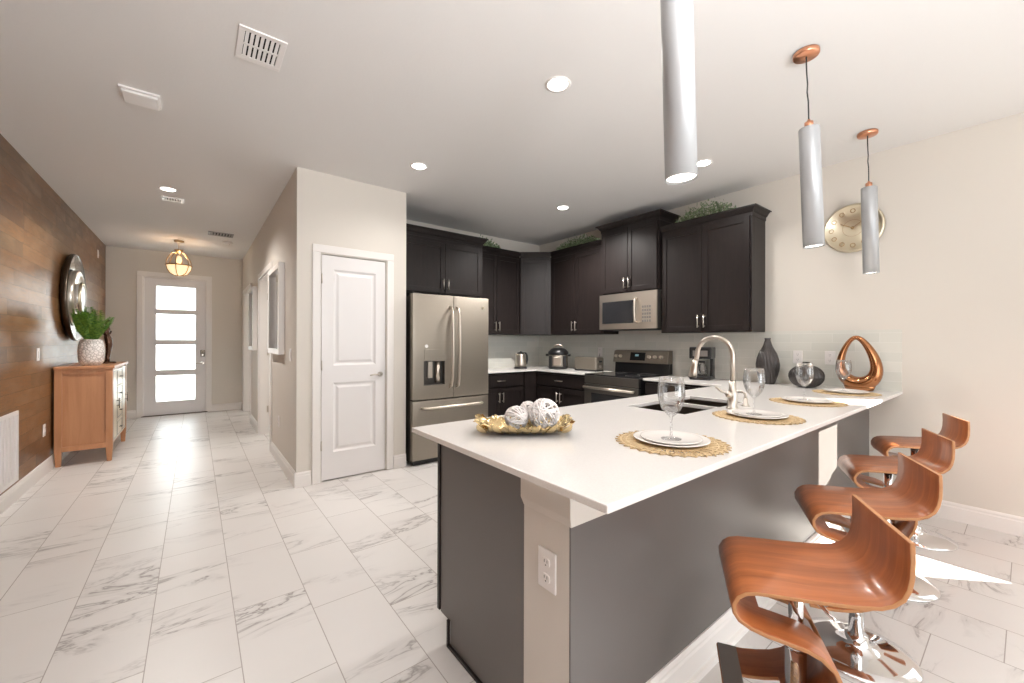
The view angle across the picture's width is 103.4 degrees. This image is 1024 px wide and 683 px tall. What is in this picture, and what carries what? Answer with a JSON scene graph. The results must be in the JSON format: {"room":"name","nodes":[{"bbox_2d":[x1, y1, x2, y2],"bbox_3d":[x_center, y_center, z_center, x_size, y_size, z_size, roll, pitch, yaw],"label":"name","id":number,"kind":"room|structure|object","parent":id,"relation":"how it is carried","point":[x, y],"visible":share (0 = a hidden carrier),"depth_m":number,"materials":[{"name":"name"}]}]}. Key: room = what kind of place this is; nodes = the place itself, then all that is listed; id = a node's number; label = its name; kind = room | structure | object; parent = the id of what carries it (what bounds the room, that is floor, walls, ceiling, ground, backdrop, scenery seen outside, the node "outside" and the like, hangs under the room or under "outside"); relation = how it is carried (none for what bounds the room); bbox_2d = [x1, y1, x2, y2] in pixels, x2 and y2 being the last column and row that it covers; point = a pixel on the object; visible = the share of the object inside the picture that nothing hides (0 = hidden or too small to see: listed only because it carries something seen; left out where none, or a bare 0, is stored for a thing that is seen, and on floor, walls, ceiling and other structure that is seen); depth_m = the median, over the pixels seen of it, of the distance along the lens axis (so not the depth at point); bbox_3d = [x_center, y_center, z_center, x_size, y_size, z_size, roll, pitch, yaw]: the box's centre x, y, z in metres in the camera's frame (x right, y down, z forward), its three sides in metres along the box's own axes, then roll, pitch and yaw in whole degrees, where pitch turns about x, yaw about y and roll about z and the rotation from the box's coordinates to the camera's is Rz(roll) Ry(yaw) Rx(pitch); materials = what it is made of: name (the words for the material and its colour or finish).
{"room":"kitchen","nodes":[
{"label":"kitchen","id":0,"kind":"room"},
{"bbox_2d":[0,134,105,495],"bbox_3d":[-2.887,-0.131,1.696,0.150,2.850,12.630,0,0,-38],"label":"wall","id":1,"kind":"structure","parent":0,"point":[39,230],"depth_m":3.66,"materials":[{"name":"brown wood"}]},
{"bbox_2d":[0,410,18,493],"bbox_3d":[-3.858,0.852,3.064,0.012,0.570,0.660,0,0,-38],"label":"air vent","id":2,"kind":"object","parent":1,"relation":"in","point":[9,423],"visible":1,"depth_m":3.16,"materials":[{"name":"white plastic"}]},
{"bbox_2d":[0,451,71,514],"bbox_3d":[-2.779,1.229,1.687,0.016,0.130,12.480,0,0,-38],"label":"baseboard","id":3,"kind":"structure","parent":1,"relation":"attached to","point":[8,498],"depth_m":3.47,"materials":[{"name":"white paint"}]},
{"bbox_2d":[60,254,86,340],"bbox_3d":[-5.088,-0.510,4.729,0.122,1.010,1.010,0,0,-38],"label":"round mirror","id":4,"kind":"object","parent":1,"relation":"attached to","point":[73,289],"visible":0.84,"depth_m":4.54,"materials":[{"name":"grey metal"}]},
{"bbox_2d":[74,283,86,311],"bbox_3d":[-5.076,-0.510,4.738,0.092,0.336,0.336,0,0,-38],"label":"mirror","id":5,"kind":"object","parent":4,"relation":"attached to","point":[80,292],"depth_m":4.66,"materials":[{"name":"silver metal"}]},
{"bbox_2d":[105,246,241,410],"bbox_3d":[-4.875,-0.134,8.057,4.562,2.850,0.140,0,0,-38],"label":"wall","id":6,"kind":"structure","parent":0,"point":[123,264],"depth_m":7.33,"materials":[{"name":"beige paint"}]},
{"bbox_2d":[136,271,211,417],"bbox_3d":[-5.967,0.049,7.184,1.020,2.480,0.150,0,0,-38],"label":"trim","id":7,"kind":"structure","parent":6,"relation":"attached to","point":[140,274],"depth_m":6.93,"materials":[{"name":"white paint"}]},
{"bbox_2d":[141,411,207,417],"bbox_3d":[-5.973,1.280,7.187,0.900,0.016,0.160,0,0,-38],"label":"trim","id":8,"kind":"structure","parent":6,"relation":"attached to","point":[199,411],"depth_m":7.13,"materials":[{"name":"grey metal"}]},
{"bbox_2d":[144,277,205,415],"bbox_3d":[-5.941,0.088,7.150,0.840,2.370,0.106,0,0,-38],"label":"door","id":9,"kind":"structure","parent":6,"relation":"in","point":[174,310],"depth_m":7.15,"materials":[{"name":"white paint"}]},
{"bbox_2d":[126,402,241,418],"bbox_3d":[-5.894,1.224,7.163,1.862,0.130,0.016,0,0,-38],"label":"baseboard","id":10,"kind":"structure","parent":6,"relation":"attached to","point":[226,406],"depth_m":7.53,"materials":[{"name":"white paint"}]},
{"bbox_2d":[242,171,294,468],"bbox_3d":[-3.525,-0.131,5.750,0.120,2.850,5.160,0,0,-38],"label":"wall","id":11,"kind":"structure","parent":0,"point":[274,242],"depth_m":4.26,"materials":[{"name":"beige paint"}]},
{"bbox_2d":[242,283,251,421],"bbox_3d":[-4.545,0.177,7.046,0.148,2.230,1.340,0,0,-38],"label":"trim","id":12,"kind":"structure","parent":11,"relation":"attached to","point":[246,354],"depth_m":7.49,"materials":[{"name":"white paint"}]},
{"bbox_2d":[248,286,256,349],"bbox_3d":[-3.926,-0.337,6.121,0.055,0.930,0.626,0,0,-38],"label":"framed mirror","id":13,"kind":"object","parent":11,"relation":"attached to","point":[252,292],"visible":1,"depth_m":5.89,"materials":[{"name":"white paint"}]},
{"bbox_2d":[257,261,271,450],"bbox_3d":[-3.140,0.180,5.251,0.148,2.230,1.240,0,0,-38],"label":"trim","id":14,"kind":"structure","parent":11,"relation":"attached to","point":[264,390],"depth_m":5.65,"materials":[{"name":"white paint"}]},
{"bbox_2d":[241,403,296,487],"bbox_3d":[-3.543,1.229,5.658,0.016,0.130,5.285,0,0,-38],"label":"baseboard","id":15,"kind":"structure","parent":11,"relation":"attached to","point":[282,462],"depth_m":4.15,"materials":[{"name":"white paint"}]},
{"bbox_2d":[268,262,284,354],"bbox_3d":[-2.545,-0.334,4.357,0.055,0.930,0.766,0,0,-38],"label":"framed mirror","id":16,"kind":"object","parent":11,"relation":"attached to","point":[276,275],"visible":1,"depth_m":4.31,"materials":[{"name":"white paint"}]},
{"bbox_2d":[272,272,277,348],"bbox_3d":[-2.536,-0.334,4.364,0.008,0.820,0.650,0,0,-38],"label":"mirror glass","id":17,"kind":"object","parent":16,"relation":"attached to","point":[275,274],"depth_m":4.42,"materials":[{"name":"white"}]},
{"bbox_2d":[294,167,405,483],"bbox_3d":[-1.544,-0.127,3.954,1.024,2.850,0.110,0,0,-38],"label":"wall","id":18,"kind":"structure","parent":0,"point":[331,210],"depth_m":3.80,"materials":[{"name":"beige paint"}]},
{"bbox_2d":[294,453,405,487],"bbox_3d":[-1.515,1.233,3.898,1.040,0.130,0.016,0,0,-38],"label":"baseboard","id":19,"kind":"structure","parent":18,"relation":"attached to","point":[303,479],"depth_m":3.64,"materials":[{"name":"white paint"}]},
{"bbox_2d":[312,244,393,484],"bbox_3d":[-1.545,0.205,3.942,0.761,2.185,0.128,0,0,-38],"label":"trim","id":20,"kind":"structure","parent":18,"relation":"attached to","point":[317,249],"depth_m":3.70,"materials":[{"name":"white paint"}]},
{"bbox_2d":[321,255,385,480],"bbox_3d":[-1.513,0.242,3.897,0.609,2.087,0.096,0,0,-38],"label":"door","id":21,"kind":"structure","parent":18,"relation":"in","point":[353,375],"depth_m":3.90,"materials":[{"name":"white paint"}]},
{"bbox_2d":[406,220,538,251],"bbox_3d":[-0.648,-0.124,5.785,2.645,2.850,0.150,0,0,-38],"label":"wall","id":22,"kind":"structure","parent":0,"point":[506,244],"depth_m":6.05,"materials":[{"name":"beige paint"}]},
{"bbox_2d":[406,223,488,297],"bbox_3d":[-0.965,-0.930,5.023,1.180,0.740,0.656,0,0,-38],"label":"upper cabinet","id":23,"kind":"object","parent":22,"relation":"attached to","point":[438,262],"visible":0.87,"depth_m":4.77,"materials":[{"name":"brown wood"}]},
{"bbox_2d":[482,246,519,334],"bbox_3d":[-0.301,-0.693,5.728,0.835,1.190,0.366,0,0,-38],"label":"upper cabinet","id":24,"kind":"object","parent":22,"relation":"attached to","point":[500,267],"visible":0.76,"depth_m":5.67,"materials":[{"name":"brown wood"}]},
{"bbox_2d":[480,234,500,248],"bbox_3d":[-0.388,-1.371,5.568,0.550,0.195,0.200,0,0,-38],"label":"greenery garland","id":25,"kind":"object","parent":24,"relation":"on","point":[488,243],"visible":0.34,"depth_m":5.58,"materials":[{"name":"green"}]},
{"bbox_2d":[488,335,538,367],"bbox_3d":[-0.207,0.143,6.031,1.630,0.491,0.008,0,0,-38],"label":"backsplash","id":26,"kind":"structure","parent":22,"relation":"attached to","point":[502,349],"depth_m":6.17,"materials":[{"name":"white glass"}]},
{"bbox_2d":[519,252,550,335],"bbox_3d":[0.366,-0.691,6.071,0.698,1.190,0.648,0,0,-38],"label":"upper cabinet","id":27,"kind":"object","parent":22,"relation":"attached to","point":[534,267],"visible":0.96,"depth_m":5.86,"materials":[{"name":"brown wood"}]},
{"bbox_2d":[0,0,1023,259],"bbox_3d":[-0.592,-1.600,3.459,6.031,0.100,12.980,0,0,-38],"label":"ceiling","id":28,"kind":"structure","parent":0,"point":[365,91],"depth_m":2.58,"materials":[{"name":"white paint"}]},
{"bbox_2d":[118,84,161,110],"bbox_3d":[-2.355,-1.540,2.567,0.190,0.030,0.180,0,0,-38],"label":"door chime","id":29,"kind":"object","parent":28,"relation":"attached to","point":[131,95],"visible":1,"depth_m":2.54,"materials":[{"name":"white plastic"}]},
{"bbox_2d":[158,186,177,191],"bbox_3d":[-3.512,-1.553,4.131,0.156,0.007,0.156,0,0,-38],"label":"recessed light","id":30,"kind":"object","parent":28,"relation":"in","point":[169,189],"visible":1,"depth_m":4.13,"materials":[{"name":"white"}]},
{"bbox_2d":[161,195,183,203],"bbox_3d":[-3.713,-1.552,4.432,0.190,0.010,0.160,0,0,-38],"label":"ceiling vent","id":31,"kind":"object","parent":28,"relation":"in","point":[165,198],"visible":1,"depth_m":4.42,"materials":[{"name":"white plastic"}]},
{"bbox_2d":[165,240,192,275],"bbox_3d":[-5.168,-1.285,6.277,0.336,0.550,0.336,0,0,-38],"label":"lantern pendant","id":32,"kind":"object","parent":28,"relation":"hanging from","point":[176,269],"visible":1,"depth_m":6.22,"materials":[{"name":"gold metal"}]},
{"bbox_2d":[208,231,233,237],"bbox_3d":[-4.231,-1.553,5.880,0.300,0.010,0.240,0,0,-38],"label":"ceiling vent","id":33,"kind":"object","parent":28,"relation":"in","point":[220,234],"visible":1,"depth_m":5.87,"materials":[{"name":"grey metal"}]},
{"bbox_2d":[235,23,287,71],"bbox_3d":[-1.334,-1.547,2.147,0.210,0.010,0.280,0,0,-38],"label":"ceiling vent","id":34,"kind":"object","parent":28,"relation":"in","point":[252,45],"visible":1,"depth_m":2.13,"materials":[{"name":"white plastic"}]},
{"bbox_2d":[410,162,427,169],"bbox_3d":[-0.822,-1.547,3.575,0.156,0.007,0.156,0,0,-38],"label":"recessed light","id":35,"kind":"object","parent":28,"relation":"in","point":[416,165],"visible":1,"depth_m":3.57,"materials":[{"name":"white"}]},
{"bbox_2d":[545,76,570,92],"bbox_3d":[0.276,-1.545,2.433,0.156,0.007,0.156,0,0,-38],"label":"recessed light","id":36,"kind":"object","parent":28,"relation":"in","point":[556,84],"visible":1,"depth_m":2.43,"materials":[{"name":"white plastic"}]},
{"bbox_2d":[660,0,697,184],"bbox_3d":[0.517,-1.028,1.268,0.120,1.040,0.120,-1,0,-38],"label":"pendant light","id":37,"kind":"object","parent":28,"relation":"hanging from","point":[677,16],"visible":1,"depth_m":1.23,"materials":[{"name":"grey metal"}]},
{"bbox_2d":[697,159,712,166],"bbox_3d":[1.653,-1.541,3.500,0.156,0.007,0.156,0,0,-38],"label":"recessed light","id":38,"kind":"object","parent":28,"relation":"in","point":[705,162],"visible":0.8,"depth_m":3.48,"materials":[{"name":"white"}]},
{"bbox_2d":[792,44,824,248],"bbox_3d":[1.583,-1.026,2.164,0.149,1.044,0.120,0,0,-17],"label":"pendant light","id":39,"kind":"object","parent":28,"relation":"hanging from","point":[809,136],"visible":1,"depth_m":2.13,"materials":[{"name":"grey metal"}]},
{"bbox_2d":[857,128,879,273],"bbox_3d":[2.635,-1.022,2.984,0.120,1.040,0.120,-1,0,-38],"label":"pendant light","id":40,"kind":"object","parent":28,"relation":"hanging from","point":[870,259],"visible":1,"depth_m":2.95,"materials":[{"name":"grey metal"}]},
{"bbox_2d":[0,409,1023,682],"bbox_3d":[-0.599,1.350,3.457,6.031,0.100,12.980,0,0,-38],"label":"floor","id":41,"kind":"structure","parent":0,"point":[189,554],"depth_m":2.22,"materials":[{"name":"tile"}]},
{"bbox_2d":[53,361,127,467],"bbox_3d":[-4.836,0.775,4.699,0.458,1.030,1.144,0,0,-38],"label":"sideboard","id":42,"kind":"object","parent":41,"relation":"on","point":[90,400],"visible":0.99,"depth_m":4.29,"materials":[{"name":"brown wood"}]},
{"bbox_2d":[77,339,104,364],"bbox_3d":[-4.630,0.117,4.453,0.211,0.285,0.211,0,0,-38],"label":"vase","id":43,"kind":"object","parent":42,"relation":"on","point":[89,351],"depth_m":4.38,"materials":[{"name":"white ceramic"}]},
{"bbox_2d":[70,307,113,364],"bbox_3d":[-4.511,-0.054,4.372,0.316,0.627,0.501,0,0,-38],"label":"potted fern","id":44,"kind":"object","parent":42,"relation":"on","point":[91,349],"visible":1,"depth_m":4.36,"materials":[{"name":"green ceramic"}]},
{"bbox_2d":[101,320,115,362],"bbox_3d":[-4.846,-0.003,4.843,0.164,0.524,0.164,0,0,32],"label":"figurine","id":45,"kind":"object","parent":42,"relation":"on","point":[108,339],"visible":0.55,"depth_m":4.83,"materials":[{"name":"wood"}]},
{"bbox_2d":[406,292,487,465],"bbox_3d":[-0.896,0.396,4.772,0.945,1.808,0.982,0,0,-38],"label":"refrigerator","id":46,"kind":"object","parent":41,"relation":"on","point":[447,336],"visible":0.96,"depth_m":4.36,"materials":[{"name":"grey metal"}]},
{"bbox_2d":[486,372,523,416],"bbox_3d":[-0.328,0.856,5.518,0.820,0.892,0.644,0,0,-38],"label":"base cabinet","id":47,"kind":"object","parent":41,"relation":"on","point":[505,390],"visible":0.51,"depth_m":5.33,"materials":[{"name":"brown wood"}]},
{"bbox_2d":[523,371,536,405],"bbox_3d":[0.304,0.858,6.037,0.806,0.892,0.606,0,0,-38],"label":"base cabinet","id":48,"kind":"object","parent":41,"relation":"on","point":[530,377],"visible":0.04,"depth_m":5.61,"materials":[{"name":"brown wood"}]},
{"bbox_2d":[537,371,584,406],"bbox_3d":[0.847,0.859,5.475,0.644,0.892,0.935,0,0,-38],"label":"base cabinet","id":49,"kind":"object","parent":41,"relation":"on","point":[563,389],"visible":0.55,"depth_m":5.27,"materials":[{"name":"brown wood"}]},
{"bbox_2d":[488,366,611,374],"bbox_3d":[0.267,0.400,5.415,1.658,0.022,1.562,0,0,-38],"label":"countertop","id":50,"kind":"structure","parent":49,"relation":"on","point":[529,368],"depth_m":5.45,"materials":[{"name":"white stone"}]},
{"bbox_2d":[514,351,527,368],"bbox_3d":[0.129,0.264,5.842,0.194,0.249,0.194,0,0,7],"label":"kettle","id":51,"kind":"object","parent":50,"relation":"on","point":[521,361],"visible":1,"depth_m":5.78,"materials":[{"name":"silver metal"}]},
{"bbox_2d":[546,344,570,368],"bbox_3d":[0.663,0.212,5.803,0.354,0.354,0.294,0,0,12],"label":"pressure cooker","id":52,"kind":"object","parent":50,"relation":"on","point":[558,357],"visible":0.99,"depth_m":5.68,"materials":[{"name":"black metal"}]},
{"bbox_2d":[575,356,603,371],"bbox_3d":[1.034,0.298,5.410,0.170,0.186,0.397,0,0,-38],"label":"toaster","id":53,"kind":"object","parent":50,"relation":"on","point":[582,363],"visible":0.99,"depth_m":5.31,"materials":[{"name":"silver metal"}]},
{"bbox_2d":[583,350,672,403],"bbox_3d":[1.339,0.705,4.763,0.728,1.200,0.763,0,0,-38],"label":"range","id":54,"kind":"object","parent":41,"relation":"on","point":[620,383],"visible":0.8,"depth_m":4.72,"materials":[{"name":"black metal"}]},
{"bbox_2d":[585,371,668,378],"bbox_3d":[1.337,0.393,4.760,0.580,0.015,0.757,0,0,-38],"label":"cooktop","id":55,"kind":"object","parent":54,"relation":"in","point":[614,374],"depth_m":4.72,"materials":[{"name":"black glass"}]},
{"bbox_2d":[437,408,868,682],"bbox_3d":[1.304,0.859,2.567,3.530,0.892,0.880,0,0,-38],"label":"base cabinet","id":56,"kind":"object","parent":41,"relation":"on","point":[642,596],"visible":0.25,"depth_m":1.48,"materials":[{"name":"grey paint"}]},
{"bbox_2d":[538,545,555,595],"bbox_3d":[0.106,0.696,1.233,0.009,0.122,0.078,0,0,-38],"label":"outlet","id":57,"kind":"object","parent":56,"relation":"attached to","point":[546,558],"visible":1,"depth_m":1.23,"materials":[{"name":"white plastic"}]},
{"bbox_2d":[542,557,549,567],"bbox_3d":[0.103,0.672,1.231,0.003,0.026,0.034,0,0,-38],"label":"socket","id":58,"kind":"object","parent":57,"relation":"attached to","point":[545,560],"depth_m":1.23,"materials":[{"name":"white plastic"}]},
{"bbox_2d":[542,572,549,583],"bbox_3d":[0.103,0.720,1.231,0.003,0.026,0.034,0,0,-38],"label":"socket","id":59,"kind":"object","parent":57,"relation":"attached to","point":[545,575],"depth_m":1.23,"materials":[{"name":"white plastic"}]},
{"bbox_2d":[412,375,901,513],"bbox_3d":[1.057,0.401,2.820,3.612,0.022,1.913,0,0,-38],"label":"countertop","id":60,"kind":"structure","parent":56,"relation":"on","point":[586,465],"depth_m":1.61,"materials":[{"name":"white stone"}]},
{"bbox_2d":[473,414,574,434],"bbox_3d":[0.048,0.352,1.721,0.418,0.068,0.247,0,0,-1],"label":"tray","id":61,"kind":"object","parent":60,"relation":"on","point":[496,424],"visible":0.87,"depth_m":1.64,"materials":[{"name":"gold metal"}]},
{"bbox_2d":[504,405,527,428],"bbox_3d":[0.019,0.324,1.723,0.104,0.102,0.103,0,0,-38],"label":"woven ball","id":62,"kind":"object","parent":61,"relation":"on","point":[511,412],"visible":0.91,"depth_m":1.69,"materials":[{"name":"white wicker"}]},
{"bbox_2d":[520,401,535,418],"bbox_3d":[0.072,0.305,1.802,0.081,0.079,0.081,0,0,-38],"label":"woven ball","id":63,"kind":"object","parent":61,"relation":"on","point":[524,404],"visible":0.3,"depth_m":1.78,"materials":[{"name":"white wicker"}]},
{"bbox_2d":[529,398,559,428],"bbox_3d":[0.137,0.307,1.714,0.132,0.132,0.130,0,0,-38],"label":"woven ball","id":64,"kind":"object","parent":61,"relation":"on","point":[540,408],"visible":0.91,"depth_m":1.68,"materials":[{"name":"white wicker"}]},
{"bbox_2d":[615,430,731,457],"bbox_3d":[0.608,0.384,1.550,0.414,0.007,0.415,0,0,20],"label":"placemat","id":65,"kind":"object","parent":60,"relation":"on","point":[717,446],"visible":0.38,"depth_m":1.45,"materials":[{"name":"wicker"}]},
{"bbox_2d":[633,429,710,447],"bbox_3d":[0.608,0.374,1.550,0.276,0.014,0.276,0,0,-38],"label":"dinner plate","id":66,"kind":"object","parent":65,"relation":"on","point":[706,441],"visible":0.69,"depth_m":1.49,"materials":[{"name":"white ceramic"}]},
{"bbox_2d":[640,430,702,444],"bbox_3d":[0.608,0.370,1.550,0.224,0.014,0.224,0,0,-38],"label":"salad plate","id":67,"kind":"object","parent":66,"relation":"on","point":[652,435],"visible":0.98,"depth_m":1.57,"materials":[{"name":"white ceramic"}]},
{"bbox_2d":[657,376,685,440],"bbox_3d":[0.611,0.255,1.552,0.101,0.237,0.101,0,0,-38],"label":"wine glass","id":68,"kind":"object","parent":67,"relation":"on","point":[677,408],"visible":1,"depth_m":1.53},
{"bbox_2d":[638,399,726,413],"bbox_3d":[1.100,0.510,2.535,0.748,0.196,0.373,0,0,-38],"label":"sink","id":69,"kind":"object","parent":60,"relation":"in","point":[685,410],"visible":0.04,"depth_m":2.67,"materials":[{"name":"grey metal"}]},
{"bbox_2d":[689,347,714,380],"bbox_3d":[1.980,0.225,4.213,0.210,0.335,0.247,0,0,37],"label":"coffee maker","id":70,"kind":"object","parent":60,"relation":"on","point":[705,352],"visible":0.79,"depth_m":4.14,"materials":[{"name":"black plastic"}]},
{"bbox_2d":[688,335,738,408],"bbox_3d":[1.188,0.176,2.427,0.125,0.428,0.301,0,0,-38],"label":"faucet","id":71,"kind":"object","parent":60,"relation":"on","point":[731,394],"visible":0.99,"depth_m":2.35,"materials":[{"name":"silver metal"}]},
{"bbox_2d":[737,391,749,406],"bbox_3d":[1.397,0.344,2.465,0.044,0.092,0.093,0,0,-38],"label":"soap pump","id":72,"kind":"object","parent":60,"relation":"on","point":[745,399],"visible":0.96,"depth_m":2.44,"materials":[{"name":"silver metal"}]},
{"bbox_2d":[712,410,806,424],"bbox_3d":[1.259,0.386,2.081,0.414,0.007,0.415,0,0,20],"label":"placemat","id":73,"kind":"object","parent":60,"relation":"on","point":[791,419],"visible":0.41,"depth_m":1.99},
{"bbox_2d":[726,409,788,418],"bbox_3d":[1.259,0.376,2.081,0.276,0.014,0.276,0,0,-38],"label":"dinner plate","id":74,"kind":"object","parent":73,"relation":"on","point":[729,410],"visible":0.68,"depth_m":2.02,"materials":[{"name":"white ceramic"}]},
{"bbox_2d":[732,409,782,417],"bbox_3d":[1.259,0.372,2.081,0.224,0.014,0.224,0,0,-38],"label":"salad plate","id":75,"kind":"object","parent":74,"relation":"on","point":[765,414],"visible":0.94,"depth_m":2.10,"materials":[{"name":"white ceramic"}]},
{"bbox_2d":[743,368,765,414],"bbox_3d":[1.250,0.256,2.089,0.101,0.237,0.101,0,0,-38],"label":"wine glass","id":76,"kind":"object","parent":75,"relation":"on","point":[761,371],"visible":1,"depth_m":2.07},
{"bbox_2d":[755,338,779,383],"bbox_3d":[2.382,0.180,3.770,0.193,0.425,0.194,0,0,-38],"label":"vase","id":77,"kind":"object","parent":60,"relation":"on","point":[767,358],"visible":0.86,"depth_m":3.71,"materials":[{"name":"grey ceramic"}]},
{"bbox_2d":[788,362,824,387],"bbox_3d":[2.532,0.284,3.481,0.258,0.218,0.256,0,0,-38],"label":"vase","id":78,"kind":"object","parent":60,"relation":"on","point":[804,370],"visible":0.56,"depth_m":3.40,"materials":[{"name":"grey ceramic"}]},
{"bbox_2d":[769,397,848,406],"bbox_3d":[1.897,0.388,2.604,0.415,0.007,0.414,0,0,-6],"label":"placemat","id":79,"kind":"object","parent":60,"relation":"on","point":[778,400],"visible":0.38,"depth_m":2.52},
{"bbox_2d":[781,396,833,402],"bbox_3d":[1.897,0.377,2.604,0.276,0.014,0.276,0,0,-38],"label":"dinner plate","id":80,"kind":"object","parent":79,"relation":"on","point":[784,397],"visible":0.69,"depth_m":2.54,"materials":[{"name":"white ceramic"}]},
{"bbox_2d":[786,396,828,401],"bbox_3d":[1.897,0.374,2.604,0.224,0.014,0.224,0,0,-38],"label":"salad plate","id":81,"kind":"object","parent":80,"relation":"on","point":[813,399],"visible":0.9,"depth_m":2.63,"materials":[{"name":"white ceramic"}]},
{"bbox_2d":[795,363,813,400],"bbox_3d":[1.888,0.258,2.611,0.101,0.237,0.101,0,0,-38],"label":"wine glass","id":82,"kind":"object","parent":81,"relation":"on","point":[806,383],"visible":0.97,"depth_m":2.59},
{"bbox_2d":[812,389,881,396],"bbox_3d":[2.540,0.389,3.081,0.415,0.007,0.414,0,0,-6],"label":"placemat","id":83,"kind":"object","parent":60,"relation":"on","point":[869,394],"visible":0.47,"depth_m":3.01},
{"bbox_2d":[823,388,868,393],"bbox_3d":[2.540,0.379,3.081,0.276,0.014,0.276,0,0,-38],"label":"dinner plate","id":84,"kind":"object","parent":83,"relation":"on","point":[825,388],"visible":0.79,"depth_m":3.00,"materials":[{"name":"white ceramic"}]},
{"bbox_2d":[827,388,864,392],"bbox_3d":[2.540,0.376,3.081,0.224,0.014,0.224,0,0,-38],"label":"salad plate","id":85,"kind":"object","parent":84,"relation":"on","point":[830,389],"visible":0.84,"depth_m":3.11,"materials":[{"name":"white ceramic"}]},
{"bbox_2d":[835,360,851,390],"bbox_3d":[2.530,0.260,3.089,0.101,0.237,0.101,0,0,-38],"label":"wine glass","id":86,"kind":"object","parent":85,"relation":"on","point":[839,375],"visible":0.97,"depth_m":3.07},
{"bbox_2d":[837,336,883,390],"bbox_3d":[2.808,0.172,3.276,0.124,0.443,0.302,0,0,-32],"label":"ring sculpture","id":87,"kind":"object","parent":60,"relation":"on","point":[868,382],"visible":0.91,"depth_m":3.21,"materials":[{"name":"brown metal"}]},
{"bbox_2d":[645,381,710,394],"bbox_3d":[1.872,0.861,4.166,0.644,0.892,0.800,0,0,-38],"label":"base cabinet","id":88,"kind":"object","parent":41,"relation":"on","point":[651,387],"visible":0.02,"depth_m":4.11,"materials":[{"name":"brown wood"}]},
{"bbox_2d":[716,494,915,682],"bbox_3d":[0.843,0.893,1.199,0.402,0.818,0.400,0,0,22],"label":"bar stool","id":89,"kind":"object","parent":41,"relation":"on","point":[873,567],"visible":1,"depth_m":1.16,"materials":[{"name":"brown wood"}]},
{"bbox_2d":[794,452,942,682],"bbox_3d":[1.455,0.895,1.708,0.402,0.818,0.400,0,0,25],"label":"bar stool","id":90,"kind":"object","parent":41,"relation":"on","point":[860,653],"visible":0.66,"depth_m":1.66,"materials":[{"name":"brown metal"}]},
{"bbox_2d":[837,428,954,601],"bbox_3d":[2.068,0.897,2.222,0.402,0.818,0.400,0,0,27],"label":"bar stool","id":91,"kind":"object","parent":41,"relation":"on","point":[936,452],"visible":0.41,"depth_m":2.16,"materials":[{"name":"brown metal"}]},
{"bbox_2d":[871,413,969,551],"bbox_3d":[2.704,0.899,2.716,0.402,0.818,0.400,0,0,29],"label":"bar stool","id":92,"kind":"object","parent":41,"relation":"on","point":[956,429],"visible":0.41,"depth_m":2.65,"materials":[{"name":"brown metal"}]},
{"bbox_2d":[539,112,1023,516],"bbox_3d":[2.938,-0.116,3.462,0.140,2.850,8.230,0,0,-38],"label":"wall","id":93,"kind":"structure","parent":0,"point":[950,277],"depth_m":3.02,"materials":[{"name":"beige paint"}]},
{"bbox_2d":[550,239,618,334],"bbox_3d":[0.965,-0.690,5.574,0.366,1.190,0.950,0,0,-38],"label":"upper cabinet","id":94,"kind":"object","parent":93,"relation":"attached to","point":[575,270],"visible":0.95,"depth_m":5.44,"materials":[{"name":"brown wood"}]},
{"bbox_2d":[556,233,599,249],"bbox_3d":[0.893,-1.375,5.491,0.191,0.194,0.758,0,0,-38],"label":"greenery garland","id":95,"kind":"object","parent":94,"relation":"on","point":[580,239],"visible":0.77,"depth_m":5.46,"materials":[{"name":"green"}]},
{"bbox_2d":[595,209,680,294],"bbox_3d":[1.490,-1.009,4.867,0.411,0.860,0.910,0,0,-38],"label":"upper cabinet","id":96,"kind":"object","parent":93,"relation":"attached to","point":[631,248],"visible":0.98,"depth_m":4.70,"materials":[{"name":"brown wood"}]},
{"bbox_2d":[599,290,661,330],"bbox_3d":[1.470,-0.353,4.856,0.456,0.437,0.800,0,0,-38],"label":"microwave","id":97,"kind":"object","parent":96,"relation":"attached to","point":[641,310],"visible":0.96,"depth_m":4.71,"materials":[{"name":"grey metal"}]},
{"bbox_2d":[659,203,771,332],"bbox_3d":[2.059,-0.676,4.176,0.366,1.165,0.980,0,0,-38],"label":"upper cabinet","id":98,"kind":"object","parent":93,"relation":"attached to","point":[713,265],"visible":1,"depth_m":4.00,"materials":[{"name":"brown wood"}]},
{"bbox_2d":[675,199,735,222],"bbox_3d":[1.981,-1.353,4.130,0.209,0.207,0.661,0,0,-38],"label":"greenery garland","id":99,"kind":"object","parent":98,"relation":"on","point":[722,206],"visible":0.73,"depth_m":4.11,"materials":[{"name":"green"}]},
{"bbox_2d":[539,329,901,391],"bbox_3d":[1.750,0.147,4.860,0.008,0.491,4.265,0,0,-38],"label":"backsplash","id":100,"kind":"structure","parent":93,"relation":"attached to","point":[747,346],"depth_m":4.04,"materials":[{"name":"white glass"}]},
{"bbox_2d":[793,351,802,362],"bbox_3d":[2.629,0.143,3.722,0.009,0.118,0.075,0,0,-38],"label":"outlet","id":101,"kind":"object","parent":93,"relation":"attached to","point":[797,355],"visible":0.91,"depth_m":3.72,"materials":[{"name":"white plastic"}]},
{"bbox_2d":[825,351,834,364],"bbox_3d":[2.777,0.143,3.534,0.009,0.118,0.075,0,0,-38],"label":"outlet","id":102,"kind":"object","parent":93,"relation":"attached to","point":[829,355],"visible":0.92,"depth_m":3.53,"materials":[{"name":"white plastic"}]},
{"bbox_2d":[824,203,885,252],"bbox_3d":[2.873,-0.956,3.410,0.033,0.410,0.410,0,0,-38],"label":"wall clock","id":103,"kind":"object","parent":93,"relation":"attached to","point":[843,232],"visible":0.69,"depth_m":3.44,"materials":[{"name":"beige metal"}]},
{"bbox_2d":[872,485,1023,536],"bbox_3d":[4.168,1.246,1.760,0.016,0.130,4.030,0,0,-38],"label":"baseboard","id":104,"kind":"structure","parent":93,"relation":"attached to","point":[979,517],"depth_m":2.85,"materials":[{"name":"white paint"}]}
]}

